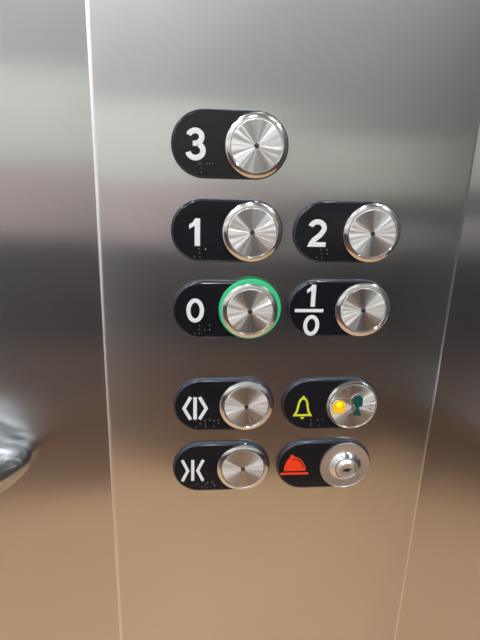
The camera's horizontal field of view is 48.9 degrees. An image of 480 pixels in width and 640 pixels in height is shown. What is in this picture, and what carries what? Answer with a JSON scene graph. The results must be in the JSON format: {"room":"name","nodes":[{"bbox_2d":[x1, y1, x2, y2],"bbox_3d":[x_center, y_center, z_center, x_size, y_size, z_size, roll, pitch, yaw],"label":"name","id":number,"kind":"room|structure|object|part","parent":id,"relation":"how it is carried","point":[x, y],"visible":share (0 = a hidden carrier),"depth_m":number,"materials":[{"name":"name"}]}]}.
{"room":"elevator interior","nodes":[
{"label":"elevator interior","id":0,"kind":"room"},
{"bbox_2d":[0,0,479,639],"bbox_3d":[0.053,0.010,0.352,2.800,2.250,0.037,0,18,-5],"label":"wall","id":1,"kind":"structure","parent":0,"point":[58,566],"depth_m":0.33,"materials":[{"name":"silver metal"}]},
{"bbox_2d":[0,443,31,492],"bbox_3d":[-0.510,0.097,0.271,0.764,0.050,0.077,0,18,-5],"label":"handrail","id":2,"kind":"object","parent":1,"relation":"attached to","point":[15,459],"visible":1,"depth_m":0.32,"materials":[{"name":"silver metal"}]},
{"bbox_2d":[85,0,479,639],"bbox_3d":[0.024,0.018,0.328,0.214,2.248,0.008,0,18,-5],"label":"control panel","id":3,"kind":"object","parent":1,"relation":"attached to","point":[373,100],"depth_m":0.31,"materials":[{"name":"silver metal"}]},
{"bbox_3d":[-0.008,-0.006,0.316,0.062,0.034,0.001,0,18,-5],"label":"plate","id":4,"kind":"part","parent":3,"relation":"part of","materials":[{"name":"black plastic"}]},
{"bbox_3d":[-0.012,0.098,0.350,0.062,0.034,0.001,0,18,-5],"label":"plate","id":5,"kind":"part","parent":3,"relation":"part of","materials":[{"name":"black plastic"}]},
{"bbox_3d":[-0.010,0.054,0.336,0.062,0.034,0.001,0,18,-5],"label":"plate","id":6,"kind":"part","parent":3,"relation":"part of","materials":[{"name":"black plastic"}]},
{"bbox_3d":[-0.007,-0.050,0.301,0.062,0.034,0.001,0,18,-5],"label":"plate","id":7,"kind":"part","parent":3,"relation":"part of","materials":[{"name":"black plastic"}]},
{"bbox_3d":[-0.005,-0.095,0.286,0.062,0.034,0.001,0,18,-5],"label":"plate","id":8,"kind":"part","parent":3,"relation":"part of","materials":[{"name":"black plastic"}]},
{"bbox_3d":[-0.012,0.098,0.350,0.064,0.036,0.005,0,18,-5],"label":"elevator button","id":9,"kind":"part","parent":3,"relation":"part of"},
{"bbox_3d":[-0.010,0.054,0.336,0.064,0.036,0.005,0,18,-5],"label":"elevator button","id":10,"kind":"part","parent":3,"relation":"part of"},
{"bbox_3d":[-0.008,-0.006,0.315,0.065,0.038,0.005,0,18,-5],"label":"elevator button","id":11,"kind":"part","parent":3,"relation":"part of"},
{"bbox_3d":[-0.007,-0.050,0.301,0.064,0.036,0.005,0,18,-5],"label":"elevator button","id":12,"kind":"part","parent":3,"relation":"part of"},
{"bbox_3d":[-0.005,-0.095,0.286,0.064,0.036,0.005,0,18,-5],"label":"elevator button","id":13,"kind":"part","parent":3,"relation":"part of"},
{"bbox_3d":[0.059,0.055,0.342,0.062,0.034,0.001,0,18,-5],"label":"plate","id":14,"kind":"part","parent":3,"relation":"part of","materials":[{"name":"black plastic"}]},
{"bbox_2d":[276,439,369,487],"bbox_3d":[0.057,0.099,0.354,0.064,0.036,0.009,0,18,-5],"label":"switch","id":15,"kind":"object","parent":3,"relation":"attached to","point":[341,463],"visible":1,"depth_m":0.35,"materials":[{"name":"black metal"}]},
{"bbox_3d":[0.057,0.098,0.356,0.062,0.034,0.001,0,18,-5],"label":"plate","id":16,"kind":"part","parent":15,"relation":"part of","materials":[{"name":"black plastic"}]},
{"bbox_3d":[0.061,-0.006,0.322,0.062,0.034,0.001,0,18,-5],"label":"plate","id":17,"kind":"part","parent":3,"relation":"part of","materials":[{"name":"black plastic"}]},
{"bbox_3d":[0.059,0.055,0.342,0.064,0.036,0.005,0,18,-5],"label":"elevator button","id":18,"kind":"part","parent":3,"relation":"part of","materials":[{"name":"black plastic"}]},
{"bbox_3d":[0.063,-0.051,0.307,0.062,0.034,0.001,0,18,-5],"label":"plate","id":19,"kind":"part","parent":3,"relation":"part of","materials":[{"name":"black plastic"}]},
{"bbox_3d":[0.061,-0.006,0.322,0.064,0.036,0.005,0,18,-5],"label":"elevator button","id":20,"kind":"part","parent":3,"relation":"part of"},
{"bbox_3d":[0.063,-0.051,0.307,0.064,0.036,0.005,0,18,-5],"label":"elevator button","id":21,"kind":"part","parent":3,"relation":"part of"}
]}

